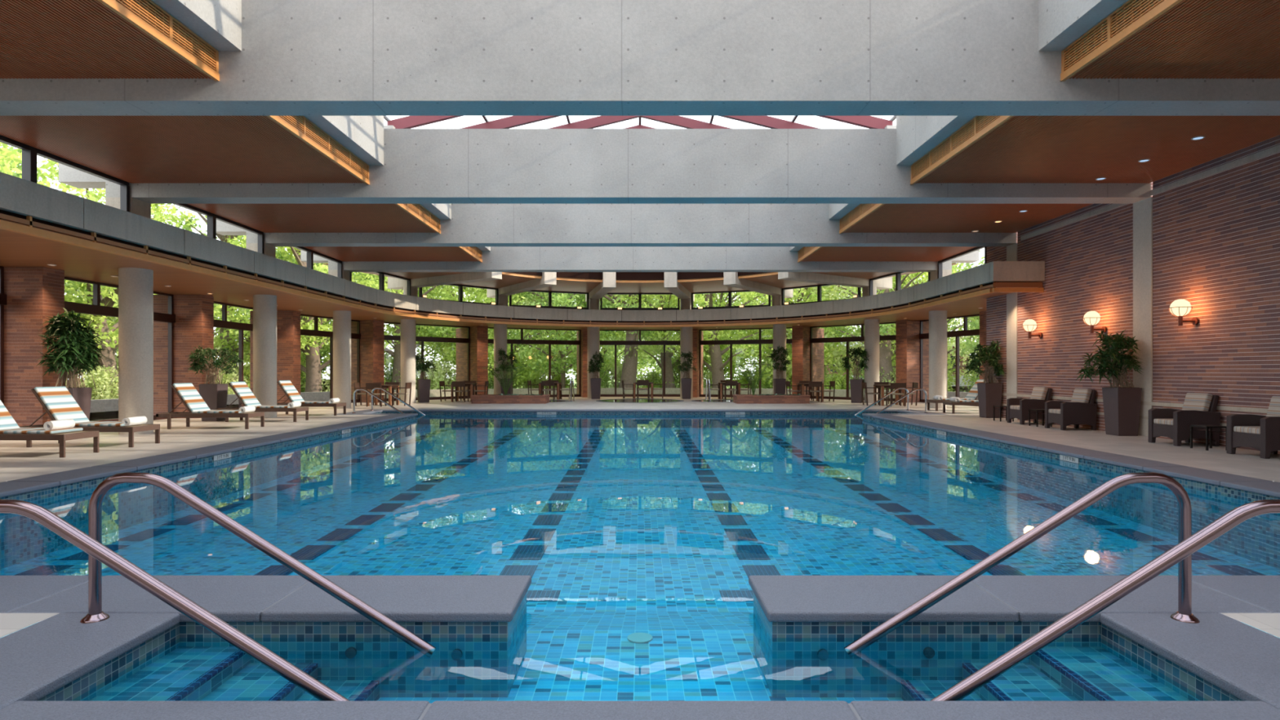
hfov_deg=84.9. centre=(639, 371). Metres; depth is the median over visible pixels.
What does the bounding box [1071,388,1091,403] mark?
cushion
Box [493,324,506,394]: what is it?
concrete column
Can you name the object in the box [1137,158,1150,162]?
recessed light
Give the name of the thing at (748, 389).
dining chair
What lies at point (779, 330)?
concrete column
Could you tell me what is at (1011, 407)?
seat cushion
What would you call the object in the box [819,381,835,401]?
dining chair
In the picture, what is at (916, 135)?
beam
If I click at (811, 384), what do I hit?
dining chair
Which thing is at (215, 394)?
potted plant
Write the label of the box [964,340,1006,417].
potted plant
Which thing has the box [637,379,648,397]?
dining chair
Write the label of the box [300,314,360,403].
window
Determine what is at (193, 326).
brick pier
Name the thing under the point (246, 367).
shrub
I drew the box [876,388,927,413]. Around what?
handrail
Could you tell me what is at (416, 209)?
ceiling vent
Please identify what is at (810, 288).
broadleaf tree
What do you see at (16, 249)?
ceiling
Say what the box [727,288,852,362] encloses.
broadleaf tree
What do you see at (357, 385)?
dining chair
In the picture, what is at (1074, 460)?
depth marker
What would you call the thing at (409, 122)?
skylight
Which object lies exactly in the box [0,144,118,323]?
broadleaf tree
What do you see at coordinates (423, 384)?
potted plant
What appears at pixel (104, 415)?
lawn
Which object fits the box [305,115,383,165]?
beam
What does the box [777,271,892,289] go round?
beam
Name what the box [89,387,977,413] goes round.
wall
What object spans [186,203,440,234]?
ceiling
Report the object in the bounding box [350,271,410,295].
window
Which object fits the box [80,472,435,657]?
handrail
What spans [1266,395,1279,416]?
cushion
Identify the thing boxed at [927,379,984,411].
sun lounger
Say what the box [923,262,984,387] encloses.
broadleaf tree
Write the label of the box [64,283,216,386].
broadleaf tree
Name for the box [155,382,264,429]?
sun lounger
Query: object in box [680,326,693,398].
concrete column
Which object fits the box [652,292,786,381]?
broadleaf tree
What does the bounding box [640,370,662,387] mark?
shrub
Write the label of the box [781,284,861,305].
window
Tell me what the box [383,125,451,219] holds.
beam
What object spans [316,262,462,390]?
broadleaf tree
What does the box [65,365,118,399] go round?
shrub
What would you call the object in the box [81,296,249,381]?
broadleaf tree
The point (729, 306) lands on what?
window
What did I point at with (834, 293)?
broadleaf tree
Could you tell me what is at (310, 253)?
window
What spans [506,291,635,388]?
broadleaf tree
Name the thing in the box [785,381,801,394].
dining chair
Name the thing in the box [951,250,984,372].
broadleaf tree
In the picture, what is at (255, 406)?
seat cushion
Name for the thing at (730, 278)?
beam
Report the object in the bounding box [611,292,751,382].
broadleaf tree
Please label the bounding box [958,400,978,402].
seat cushion
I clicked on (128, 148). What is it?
ceiling
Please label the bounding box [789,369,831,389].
shrub
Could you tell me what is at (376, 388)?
handrail
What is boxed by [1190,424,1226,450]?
side table
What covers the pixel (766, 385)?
shrub
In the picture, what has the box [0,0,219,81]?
ceiling
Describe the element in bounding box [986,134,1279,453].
wall
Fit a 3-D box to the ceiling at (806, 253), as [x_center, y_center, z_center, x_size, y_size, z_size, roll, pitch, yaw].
[7.450,-3.743,20.765,4.580,0.365,4.270,0,0,0]
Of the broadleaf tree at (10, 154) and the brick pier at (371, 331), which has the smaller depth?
the broadleaf tree at (10, 154)
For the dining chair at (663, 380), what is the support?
on the floor
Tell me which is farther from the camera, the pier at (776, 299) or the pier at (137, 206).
the pier at (776, 299)
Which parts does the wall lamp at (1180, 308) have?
globe, arm, wall plate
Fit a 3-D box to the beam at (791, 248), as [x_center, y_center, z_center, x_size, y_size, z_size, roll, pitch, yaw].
[5.025,-4.400,20.765,0.270,0.940,4.270,0,0,0]
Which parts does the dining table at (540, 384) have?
leg, leg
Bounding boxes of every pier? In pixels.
[4,266,64,426]
[105,197,150,218]
[153,294,213,415]
[246,243,275,257]
[249,311,300,407]
[328,270,350,280]
[332,320,384,402]
[403,286,417,297]
[456,325,488,395]
[498,294,507,306]
[577,328,586,397]
[588,298,599,309]
[680,298,691,309]
[693,328,702,397]
[772,294,781,306]
[791,325,823,395]
[862,286,876,297]
[895,320,947,402]
[929,270,951,280]
[979,311,986,379]
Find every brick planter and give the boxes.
[471,394,550,404]
[732,394,810,404]
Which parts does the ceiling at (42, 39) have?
edge trim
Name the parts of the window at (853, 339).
sill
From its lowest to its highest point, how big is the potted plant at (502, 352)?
2.260 m
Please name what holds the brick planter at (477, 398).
on the floor
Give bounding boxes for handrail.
[0,499,350,701]
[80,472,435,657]
[352,388,403,413]
[369,386,425,415]
[844,472,1199,657]
[854,386,910,415]
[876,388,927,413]
[929,499,1279,701]
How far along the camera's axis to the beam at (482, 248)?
22.56 m
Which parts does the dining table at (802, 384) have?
leg, leg, leg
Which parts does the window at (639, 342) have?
sill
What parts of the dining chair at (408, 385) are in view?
leg, leg, seat, leg, backrest, leg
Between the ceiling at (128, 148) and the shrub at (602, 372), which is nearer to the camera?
the ceiling at (128, 148)
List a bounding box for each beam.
[0,0,1279,115]
[58,128,1151,203]
[216,203,1016,246]
[300,246,979,271]
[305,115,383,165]
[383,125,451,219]
[387,271,502,289]
[476,246,490,251]
[486,271,556,297]
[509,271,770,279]
[585,271,615,301]
[664,271,694,301]
[723,271,793,297]
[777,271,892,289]
[789,246,803,251]
[828,125,896,219]
[896,115,974,165]
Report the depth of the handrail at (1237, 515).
2.76 m
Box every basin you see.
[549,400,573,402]
[596,399,683,402]
[692,400,733,402]
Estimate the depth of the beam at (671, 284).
27.93 m
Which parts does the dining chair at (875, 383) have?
leg, backrest, leg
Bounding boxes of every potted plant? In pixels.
[35,307,106,420]
[186,345,243,421]
[415,353,437,402]
[494,347,519,394]
[586,351,604,399]
[675,350,697,399]
[769,345,791,394]
[840,346,871,403]
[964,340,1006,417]
[1076,328,1144,435]
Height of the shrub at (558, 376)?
1.411 m
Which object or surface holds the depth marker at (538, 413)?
on the swimming pool
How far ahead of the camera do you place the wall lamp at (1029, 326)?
16.93 m
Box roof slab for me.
[151,0,1128,250]
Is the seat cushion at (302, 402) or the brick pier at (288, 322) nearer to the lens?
the seat cushion at (302, 402)
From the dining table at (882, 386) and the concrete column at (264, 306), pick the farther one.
the dining table at (882, 386)
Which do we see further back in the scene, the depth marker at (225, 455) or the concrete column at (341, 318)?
the concrete column at (341, 318)
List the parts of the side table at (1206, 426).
leg, leg, rail, leg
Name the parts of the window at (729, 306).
sill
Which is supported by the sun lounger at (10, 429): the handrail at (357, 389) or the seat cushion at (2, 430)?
the seat cushion at (2, 430)
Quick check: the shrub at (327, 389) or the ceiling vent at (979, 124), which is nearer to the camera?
the ceiling vent at (979, 124)
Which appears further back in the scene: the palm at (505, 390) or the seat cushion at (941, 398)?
the palm at (505, 390)
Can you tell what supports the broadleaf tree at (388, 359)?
on the lawn
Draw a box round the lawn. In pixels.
[80,379,972,421]
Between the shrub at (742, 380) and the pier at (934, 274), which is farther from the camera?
the shrub at (742, 380)
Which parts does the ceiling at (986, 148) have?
edge trim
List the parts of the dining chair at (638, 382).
backrest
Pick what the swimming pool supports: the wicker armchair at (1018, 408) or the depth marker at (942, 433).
the depth marker at (942, 433)
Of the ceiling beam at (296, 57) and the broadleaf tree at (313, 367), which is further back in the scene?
the broadleaf tree at (313, 367)
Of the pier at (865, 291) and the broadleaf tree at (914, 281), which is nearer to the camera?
the pier at (865, 291)
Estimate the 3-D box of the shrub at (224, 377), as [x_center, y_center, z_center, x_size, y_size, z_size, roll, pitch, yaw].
[-19.955,0.531,33.338,2.987,1.987,3.139,0,0,29]
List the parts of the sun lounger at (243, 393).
frame, frame, leg, leg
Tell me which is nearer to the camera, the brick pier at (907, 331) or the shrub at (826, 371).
the brick pier at (907, 331)
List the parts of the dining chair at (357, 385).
leg, backrest, leg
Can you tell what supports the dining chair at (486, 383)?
on the floor
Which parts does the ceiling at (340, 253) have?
edge trim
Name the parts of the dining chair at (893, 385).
leg, leg, seat, backrest, leg, leg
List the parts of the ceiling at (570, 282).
edge trim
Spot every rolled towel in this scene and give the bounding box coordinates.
[43,418,75,430]
[121,416,146,426]
[239,405,255,413]
[287,401,301,408]
[328,397,339,403]
[933,395,942,399]
[949,396,959,402]
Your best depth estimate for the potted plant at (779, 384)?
29.91 m
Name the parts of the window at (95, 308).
sill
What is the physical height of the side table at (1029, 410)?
0.380 m
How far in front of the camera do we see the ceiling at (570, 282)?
27.90 m
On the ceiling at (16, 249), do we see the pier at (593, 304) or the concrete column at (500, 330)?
the pier at (593, 304)
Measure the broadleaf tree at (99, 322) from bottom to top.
11.874 m
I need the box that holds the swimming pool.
[0,408,1279,719]
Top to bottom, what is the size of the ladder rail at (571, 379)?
0.938 m
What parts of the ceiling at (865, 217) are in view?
edge trim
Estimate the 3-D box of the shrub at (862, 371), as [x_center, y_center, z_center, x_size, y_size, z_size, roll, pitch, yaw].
[13.207,0.357,39.925,3.232,2.314,3.164,0,0,-24]
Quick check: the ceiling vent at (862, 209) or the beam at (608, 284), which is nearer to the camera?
the ceiling vent at (862, 209)
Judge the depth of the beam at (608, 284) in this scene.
27.93 m
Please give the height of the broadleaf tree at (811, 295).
9.095 m
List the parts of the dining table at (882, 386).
leg, leg, leg, leg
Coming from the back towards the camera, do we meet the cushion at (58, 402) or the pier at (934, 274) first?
the pier at (934, 274)
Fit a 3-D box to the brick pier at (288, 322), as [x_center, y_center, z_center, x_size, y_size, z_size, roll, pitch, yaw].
[-12.425,-0.399,23.870,1.450,3.298,0.520,0,0,0]
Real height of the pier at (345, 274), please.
0.710 m
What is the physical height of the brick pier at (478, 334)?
3.298 m
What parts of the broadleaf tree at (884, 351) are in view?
crown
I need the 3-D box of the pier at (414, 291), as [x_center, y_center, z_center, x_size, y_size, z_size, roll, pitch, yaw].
[-9.063,-2.965,27.656,0.540,0.710,0.540,0,0,0]
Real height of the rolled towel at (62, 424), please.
0.146 m
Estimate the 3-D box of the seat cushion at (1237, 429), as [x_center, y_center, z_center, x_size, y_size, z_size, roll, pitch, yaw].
[9.210,0.870,10.330,0.520,0.090,0.480,0,0,0]
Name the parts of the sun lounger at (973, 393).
leg, frame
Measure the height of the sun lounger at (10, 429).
0.989 m
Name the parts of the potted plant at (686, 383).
planter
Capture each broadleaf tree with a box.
[0,142,90,298]
[0,142,105,201]
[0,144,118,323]
[0,146,231,399]
[64,280,118,344]
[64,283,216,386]
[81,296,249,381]
[151,204,315,386]
[204,215,403,391]
[213,235,332,384]
[235,237,359,388]
[241,251,394,373]
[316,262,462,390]
[360,271,473,355]
[361,273,478,383]
[388,284,534,361]
[423,285,575,386]
[428,286,548,386]
[440,292,581,388]
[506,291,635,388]
[510,293,626,378]
[546,295,661,387]
[547,294,648,376]
[554,293,677,387]
[581,293,740,387]
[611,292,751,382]
[613,288,814,388]
[619,293,737,383]
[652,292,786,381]
[694,285,862,378]
[726,284,859,384]
[727,284,895,389]
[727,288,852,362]
[817,262,960,390]
[827,262,964,382]
[838,271,956,336]
[859,262,980,386]
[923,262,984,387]
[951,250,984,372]
[951,320,979,344]
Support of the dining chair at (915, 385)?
on the floor
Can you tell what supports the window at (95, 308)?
on the floor
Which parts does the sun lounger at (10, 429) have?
frame, leg, leg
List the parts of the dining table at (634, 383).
leg, leg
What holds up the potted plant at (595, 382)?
on the floor
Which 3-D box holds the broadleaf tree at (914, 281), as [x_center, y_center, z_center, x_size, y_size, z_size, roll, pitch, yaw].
[16.660,-5.202,45.913,11.159,13.907,9.748,0,0,38]
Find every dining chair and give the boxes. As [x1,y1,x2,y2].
[353,382,373,405]
[365,382,386,406]
[379,382,399,404]
[391,382,411,405]
[439,381,455,401]
[451,381,468,402]
[460,381,475,400]
[472,381,488,395]
[527,380,538,394]
[541,380,555,399]
[545,380,559,399]
[559,380,573,399]
[622,380,633,398]
[636,380,649,399]
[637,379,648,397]
[653,380,664,398]
[706,380,719,399]
[720,380,734,399]
[724,380,737,399]
[740,380,751,394]
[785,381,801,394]
[799,381,813,400]
[805,381,822,402]
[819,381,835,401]
[861,382,880,405]
[874,382,893,404]
[885,382,906,406]
[898,382,918,405]
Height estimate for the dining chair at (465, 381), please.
0.840 m
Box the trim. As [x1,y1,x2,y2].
[0,172,1044,327]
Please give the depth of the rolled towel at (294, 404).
17.47 m
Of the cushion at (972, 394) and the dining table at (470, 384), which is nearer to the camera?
the cushion at (972, 394)
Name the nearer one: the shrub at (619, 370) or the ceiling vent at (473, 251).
the ceiling vent at (473, 251)
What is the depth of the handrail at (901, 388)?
22.23 m
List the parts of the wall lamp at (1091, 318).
globe, arm, wall plate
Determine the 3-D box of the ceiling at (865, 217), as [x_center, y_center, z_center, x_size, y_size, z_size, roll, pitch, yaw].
[7.450,-3.743,15.995,4.580,0.365,4.270,0,0,0]
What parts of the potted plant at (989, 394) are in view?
planter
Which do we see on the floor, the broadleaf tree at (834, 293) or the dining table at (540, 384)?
the dining table at (540, 384)
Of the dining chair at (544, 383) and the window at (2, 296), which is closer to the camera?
the window at (2, 296)
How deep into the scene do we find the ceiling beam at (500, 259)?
22.90 m
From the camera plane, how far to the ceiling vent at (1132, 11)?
7.74 m
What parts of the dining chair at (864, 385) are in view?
leg, backrest, leg, seat, leg, leg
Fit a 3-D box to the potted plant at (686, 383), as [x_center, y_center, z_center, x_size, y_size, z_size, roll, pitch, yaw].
[2.054,0.152,31.724,1.095,2.196,1.017,0,0,32]
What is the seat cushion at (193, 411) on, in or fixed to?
on the sun lounger at (187, 393)
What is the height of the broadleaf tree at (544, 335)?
12.962 m
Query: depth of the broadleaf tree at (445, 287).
41.10 m
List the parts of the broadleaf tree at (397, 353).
crown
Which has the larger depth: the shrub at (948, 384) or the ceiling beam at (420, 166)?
the shrub at (948, 384)
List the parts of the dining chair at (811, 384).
backrest, leg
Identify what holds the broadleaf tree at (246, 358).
on the lawn
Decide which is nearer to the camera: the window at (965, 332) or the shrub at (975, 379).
the window at (965, 332)
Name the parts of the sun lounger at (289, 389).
frame, frame, leg, leg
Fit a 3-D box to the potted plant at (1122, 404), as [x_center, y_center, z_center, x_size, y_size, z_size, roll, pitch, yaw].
[9.176,0.217,13.715,1.150,2.065,1.311,0,0,0]
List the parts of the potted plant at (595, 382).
planter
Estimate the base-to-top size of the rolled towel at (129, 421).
0.146 m
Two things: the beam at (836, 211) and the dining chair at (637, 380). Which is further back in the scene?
the dining chair at (637, 380)
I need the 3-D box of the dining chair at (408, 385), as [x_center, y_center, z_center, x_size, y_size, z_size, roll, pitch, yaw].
[-8.715,0.830,25.599,0.570,0.840,0.570,0,0,2]
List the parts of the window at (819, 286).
sill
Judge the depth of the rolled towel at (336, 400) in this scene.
19.92 m
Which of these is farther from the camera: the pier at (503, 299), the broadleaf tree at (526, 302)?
the broadleaf tree at (526, 302)
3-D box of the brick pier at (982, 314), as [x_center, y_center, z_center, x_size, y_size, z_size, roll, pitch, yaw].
[13.000,-0.399,23.870,2.600,3.298,0.520,0,0,0]
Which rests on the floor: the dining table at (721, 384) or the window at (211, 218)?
the dining table at (721, 384)
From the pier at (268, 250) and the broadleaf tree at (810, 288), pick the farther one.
the broadleaf tree at (810, 288)
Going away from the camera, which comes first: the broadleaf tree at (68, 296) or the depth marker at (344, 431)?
the depth marker at (344, 431)
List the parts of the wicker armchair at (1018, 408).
arm, arm, backrest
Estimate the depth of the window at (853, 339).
30.89 m
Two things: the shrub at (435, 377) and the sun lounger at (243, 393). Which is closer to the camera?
the sun lounger at (243, 393)
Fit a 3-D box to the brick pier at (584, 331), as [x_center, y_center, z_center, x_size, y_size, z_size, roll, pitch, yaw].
[-2.746,-0.399,34.920,0.520,3.298,2.600,0,0,-12]
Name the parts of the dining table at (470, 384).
leg, leg, leg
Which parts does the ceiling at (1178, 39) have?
edge trim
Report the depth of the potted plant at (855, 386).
27.66 m
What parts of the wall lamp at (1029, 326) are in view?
globe, arm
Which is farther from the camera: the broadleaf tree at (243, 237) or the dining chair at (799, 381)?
the broadleaf tree at (243, 237)
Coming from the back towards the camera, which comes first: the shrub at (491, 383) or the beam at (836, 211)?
the shrub at (491, 383)
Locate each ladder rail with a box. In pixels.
[568,378,574,401]
[705,378,711,400]
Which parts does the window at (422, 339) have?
sill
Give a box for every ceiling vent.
[115,0,218,73]
[279,115,368,179]
[403,203,439,229]
[464,246,481,258]
[798,246,815,258]
[840,203,876,229]
[911,115,1000,179]
[1061,0,1164,73]
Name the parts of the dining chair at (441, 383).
leg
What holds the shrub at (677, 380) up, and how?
on the lawn
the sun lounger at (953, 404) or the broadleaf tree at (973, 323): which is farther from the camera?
the broadleaf tree at (973, 323)
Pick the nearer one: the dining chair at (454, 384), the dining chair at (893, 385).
the dining chair at (893, 385)
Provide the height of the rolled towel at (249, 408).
0.146 m
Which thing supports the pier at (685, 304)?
on the ceiling at (16, 249)
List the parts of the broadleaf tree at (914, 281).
crown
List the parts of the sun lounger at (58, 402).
leg, frame, frame, leg, leg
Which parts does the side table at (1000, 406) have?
leg, leg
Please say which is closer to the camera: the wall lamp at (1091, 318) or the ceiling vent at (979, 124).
the ceiling vent at (979, 124)
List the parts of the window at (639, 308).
sill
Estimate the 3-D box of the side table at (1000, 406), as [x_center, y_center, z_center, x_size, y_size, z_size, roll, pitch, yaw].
[9.140,1.060,17.600,0.340,0.380,0.340,0,0,0]
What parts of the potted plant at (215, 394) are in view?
planter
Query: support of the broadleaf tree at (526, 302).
on the lawn
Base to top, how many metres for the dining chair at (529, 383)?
0.840 m
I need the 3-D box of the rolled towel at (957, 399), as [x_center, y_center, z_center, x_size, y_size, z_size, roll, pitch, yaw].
[9.403,0.838,20.930,0.144,0.146,0.400,0,0,0]
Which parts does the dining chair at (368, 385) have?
leg, backrest, leg, leg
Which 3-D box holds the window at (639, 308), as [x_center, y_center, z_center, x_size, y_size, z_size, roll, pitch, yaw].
[0.000,-3.280,32.133,3.634,1.340,0.140,0,0,0]
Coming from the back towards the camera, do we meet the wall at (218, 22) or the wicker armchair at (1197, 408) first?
the wicker armchair at (1197, 408)
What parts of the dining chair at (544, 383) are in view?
backrest, leg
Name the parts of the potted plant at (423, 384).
planter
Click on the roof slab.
(151, 0)
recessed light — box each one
[1095,177,1106,180]
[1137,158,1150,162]
[1191,135,1204,140]
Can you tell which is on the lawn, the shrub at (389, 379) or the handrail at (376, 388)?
the shrub at (389, 379)
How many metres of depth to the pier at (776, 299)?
30.42 m
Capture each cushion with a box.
[0,400,19,429]
[0,427,83,434]
[34,386,89,422]
[75,421,124,426]
[173,382,210,412]
[191,409,240,413]
[230,381,261,406]
[253,404,289,408]
[278,380,303,401]
[300,400,330,403]
[941,398,973,399]
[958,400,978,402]
[964,379,984,399]
[1009,405,1019,409]
[1030,386,1048,399]
[1048,408,1060,413]
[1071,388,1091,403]
[1153,418,1173,425]
[1182,392,1212,411]
[1233,426,1260,434]
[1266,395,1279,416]
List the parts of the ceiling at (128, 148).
edge trim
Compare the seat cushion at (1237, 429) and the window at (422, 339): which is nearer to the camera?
the seat cushion at (1237, 429)
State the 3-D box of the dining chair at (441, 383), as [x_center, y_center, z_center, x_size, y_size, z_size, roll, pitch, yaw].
[-8.035,0.830,29.302,0.570,0.840,0.570,0,0,4]
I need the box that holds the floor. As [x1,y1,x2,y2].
[0,396,1279,637]
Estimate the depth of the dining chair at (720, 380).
31.82 m
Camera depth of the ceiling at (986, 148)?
11.26 m
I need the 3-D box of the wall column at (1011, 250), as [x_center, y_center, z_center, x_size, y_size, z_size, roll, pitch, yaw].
[10.020,-1.035,18.350,0.560,4.570,0.500,0,0,0]
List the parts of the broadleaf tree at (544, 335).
crown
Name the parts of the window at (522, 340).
sill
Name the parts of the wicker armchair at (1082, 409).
arm, arm, backrest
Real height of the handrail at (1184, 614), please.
0.930 m
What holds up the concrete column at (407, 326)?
on the floor
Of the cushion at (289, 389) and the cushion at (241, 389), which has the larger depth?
the cushion at (289, 389)
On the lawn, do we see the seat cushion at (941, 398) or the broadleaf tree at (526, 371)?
the broadleaf tree at (526, 371)
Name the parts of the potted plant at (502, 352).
planter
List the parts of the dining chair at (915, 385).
leg, leg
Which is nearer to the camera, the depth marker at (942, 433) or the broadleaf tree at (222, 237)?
the depth marker at (942, 433)
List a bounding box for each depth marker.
[213,452,231,461]
[342,428,350,434]
[537,412,555,414]
[725,412,745,414]
[937,430,946,435]
[1059,454,1078,463]
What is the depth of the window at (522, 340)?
33.81 m
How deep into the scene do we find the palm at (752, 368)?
27.69 m
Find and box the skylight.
[383,115,896,128]
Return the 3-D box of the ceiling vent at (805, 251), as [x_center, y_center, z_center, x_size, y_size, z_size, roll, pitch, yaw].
[5.205,-3.788,20.765,0.070,0.275,4.270,0,0,0]
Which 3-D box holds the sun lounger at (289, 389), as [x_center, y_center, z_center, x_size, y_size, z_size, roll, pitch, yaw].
[-9.550,0.756,20.050,2.000,0.989,0.660,0,0,0]
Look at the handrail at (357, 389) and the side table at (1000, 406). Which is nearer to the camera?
the side table at (1000, 406)
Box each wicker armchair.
[1006,386,1052,424]
[1044,388,1097,430]
[1148,392,1220,446]
[1226,395,1279,458]
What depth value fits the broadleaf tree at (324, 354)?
41.55 m
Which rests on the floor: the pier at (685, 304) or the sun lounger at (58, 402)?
the sun lounger at (58, 402)
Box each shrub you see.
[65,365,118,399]
[213,362,247,394]
[231,364,249,387]
[300,351,329,392]
[320,370,329,391]
[384,363,417,390]
[415,359,456,389]
[488,355,528,388]
[513,367,552,388]
[546,373,575,388]
[568,361,617,387]
[600,362,646,387]
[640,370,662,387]
[654,354,711,387]
[702,370,729,388]
[732,369,765,388]
[751,356,791,388]
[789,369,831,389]
[823,373,850,389]
[844,358,895,390]
[882,364,895,390]
[947,378,955,391]
[959,368,979,391]
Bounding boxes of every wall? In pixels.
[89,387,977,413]
[152,0,241,51]
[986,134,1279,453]
[1038,0,1127,51]
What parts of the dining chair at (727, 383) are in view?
leg, backrest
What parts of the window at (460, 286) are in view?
sill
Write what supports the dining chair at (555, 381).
on the floor
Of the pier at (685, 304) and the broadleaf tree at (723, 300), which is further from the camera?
the broadleaf tree at (723, 300)
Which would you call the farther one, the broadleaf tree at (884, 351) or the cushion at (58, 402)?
the broadleaf tree at (884, 351)
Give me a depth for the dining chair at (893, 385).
24.90 m
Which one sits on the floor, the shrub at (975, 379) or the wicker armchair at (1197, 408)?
the wicker armchair at (1197, 408)
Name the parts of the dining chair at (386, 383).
backrest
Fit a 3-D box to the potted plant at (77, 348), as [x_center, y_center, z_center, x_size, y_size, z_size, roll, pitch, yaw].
[-10.973,0.003,13.540,1.100,2.494,1.127,0,0,0]
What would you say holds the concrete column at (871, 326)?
on the floor
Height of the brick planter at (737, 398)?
0.320 m
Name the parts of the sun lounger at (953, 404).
leg, frame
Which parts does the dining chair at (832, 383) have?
leg, leg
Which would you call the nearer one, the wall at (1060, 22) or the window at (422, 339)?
the wall at (1060, 22)
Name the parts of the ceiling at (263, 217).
edge trim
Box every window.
[0,134,129,212]
[0,266,6,404]
[64,276,175,421]
[150,203,263,253]
[213,301,253,407]
[293,246,342,278]
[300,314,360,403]
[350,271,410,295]
[384,322,470,401]
[418,284,498,305]
[488,327,581,397]
[509,290,588,309]
[600,293,679,311]
[600,329,679,396]
[691,290,770,309]
[698,327,791,397]
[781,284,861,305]
[809,322,895,401]
[869,271,929,295]
[919,314,979,406]
[937,246,986,278]
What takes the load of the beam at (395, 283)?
attached to the ceiling at (570, 282)
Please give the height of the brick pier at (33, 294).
3.298 m
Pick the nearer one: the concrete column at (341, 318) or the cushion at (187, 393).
the cushion at (187, 393)
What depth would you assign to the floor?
12.52 m
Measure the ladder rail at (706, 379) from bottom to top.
0.938 m
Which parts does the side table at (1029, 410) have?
leg, leg, leg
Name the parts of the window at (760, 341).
sill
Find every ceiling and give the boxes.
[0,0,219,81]
[0,115,369,184]
[0,213,1033,329]
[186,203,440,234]
[303,246,482,262]
[322,263,957,293]
[797,246,976,262]
[839,203,1093,234]
[910,115,1279,184]
[1060,0,1279,81]
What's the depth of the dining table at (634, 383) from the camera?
31.86 m
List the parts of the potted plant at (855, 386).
planter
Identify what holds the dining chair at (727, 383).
on the floor
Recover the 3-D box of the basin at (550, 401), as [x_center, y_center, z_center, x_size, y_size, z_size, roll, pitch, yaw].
[-3.700,1.242,29.200,1.780,0.013,1.780,0,0,0]
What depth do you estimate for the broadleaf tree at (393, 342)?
64.64 m
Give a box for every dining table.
[367,385,399,405]
[450,382,477,401]
[538,382,561,399]
[633,382,653,399]
[718,382,740,399]
[796,382,823,401]
[873,384,904,405]
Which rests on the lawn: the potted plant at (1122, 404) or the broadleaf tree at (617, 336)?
the broadleaf tree at (617, 336)
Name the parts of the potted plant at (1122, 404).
planter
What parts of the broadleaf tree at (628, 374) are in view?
crown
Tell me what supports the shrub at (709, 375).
on the lawn
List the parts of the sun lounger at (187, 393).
leg, frame, leg, frame, leg, leg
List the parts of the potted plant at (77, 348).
planter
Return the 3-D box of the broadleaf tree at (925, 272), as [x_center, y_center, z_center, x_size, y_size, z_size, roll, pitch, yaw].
[22.798,-6.797,65.895,14.210,17.322,14.870,0,0,-44]
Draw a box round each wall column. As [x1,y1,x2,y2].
[1006,243,1017,419]
[1133,196,1152,436]
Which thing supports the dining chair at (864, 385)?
on the floor
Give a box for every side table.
[993,405,1013,421]
[1028,408,1052,426]
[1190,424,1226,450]
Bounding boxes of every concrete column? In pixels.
[118,267,153,434]
[253,294,276,417]
[333,310,351,408]
[400,319,415,403]
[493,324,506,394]
[586,326,599,398]
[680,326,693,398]
[773,324,786,394]
[864,319,879,403]
[928,310,946,408]
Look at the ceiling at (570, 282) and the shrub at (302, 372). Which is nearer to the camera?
the ceiling at (570, 282)
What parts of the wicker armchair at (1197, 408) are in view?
arm, arm, backrest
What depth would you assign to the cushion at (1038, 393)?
16.61 m
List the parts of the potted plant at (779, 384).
planter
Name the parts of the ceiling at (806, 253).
edge trim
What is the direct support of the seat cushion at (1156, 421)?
on the wicker armchair at (1197, 408)
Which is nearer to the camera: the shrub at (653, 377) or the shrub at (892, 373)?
the shrub at (892, 373)
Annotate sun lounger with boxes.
[0,400,98,457]
[18,386,159,447]
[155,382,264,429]
[215,381,308,422]
[276,380,346,415]
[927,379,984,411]
[942,400,978,413]
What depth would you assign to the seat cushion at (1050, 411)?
15.18 m
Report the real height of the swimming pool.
1.004 m
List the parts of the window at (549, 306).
sill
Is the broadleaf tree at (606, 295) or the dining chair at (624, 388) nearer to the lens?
the dining chair at (624, 388)
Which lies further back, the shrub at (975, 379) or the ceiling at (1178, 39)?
the shrub at (975, 379)
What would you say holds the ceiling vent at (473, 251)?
in the ceiling at (340, 253)
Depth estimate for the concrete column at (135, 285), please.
13.89 m
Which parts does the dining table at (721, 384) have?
leg, leg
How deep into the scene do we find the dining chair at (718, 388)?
31.21 m
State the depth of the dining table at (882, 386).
25.42 m
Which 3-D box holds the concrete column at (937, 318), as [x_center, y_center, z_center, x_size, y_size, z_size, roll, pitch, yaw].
[10.150,-0.400,23.850,0.570,3.300,0.570,0,0,0]
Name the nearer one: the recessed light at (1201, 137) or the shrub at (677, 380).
the recessed light at (1201, 137)
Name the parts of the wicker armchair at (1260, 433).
arm, arm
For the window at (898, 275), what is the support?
on the ceiling at (16, 249)
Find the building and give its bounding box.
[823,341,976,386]
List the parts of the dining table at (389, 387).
leg, leg, leg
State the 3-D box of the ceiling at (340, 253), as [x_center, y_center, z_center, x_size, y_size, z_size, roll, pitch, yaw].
[-7.440,-3.743,20.765,4.560,0.365,4.270,0,0,0]
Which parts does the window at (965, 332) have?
sill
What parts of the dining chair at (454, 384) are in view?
leg, backrest, leg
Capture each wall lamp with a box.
[1022,319,1042,338]
[1082,311,1106,333]
[1168,298,1198,325]
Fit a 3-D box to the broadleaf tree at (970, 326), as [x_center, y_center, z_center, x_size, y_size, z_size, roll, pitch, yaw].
[23.850,-2.876,41.800,8.304,9.071,9.254,0,0,-25]
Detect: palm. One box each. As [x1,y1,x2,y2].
[482,360,526,395]
[735,358,775,395]
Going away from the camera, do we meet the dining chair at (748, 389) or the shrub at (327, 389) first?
the dining chair at (748, 389)

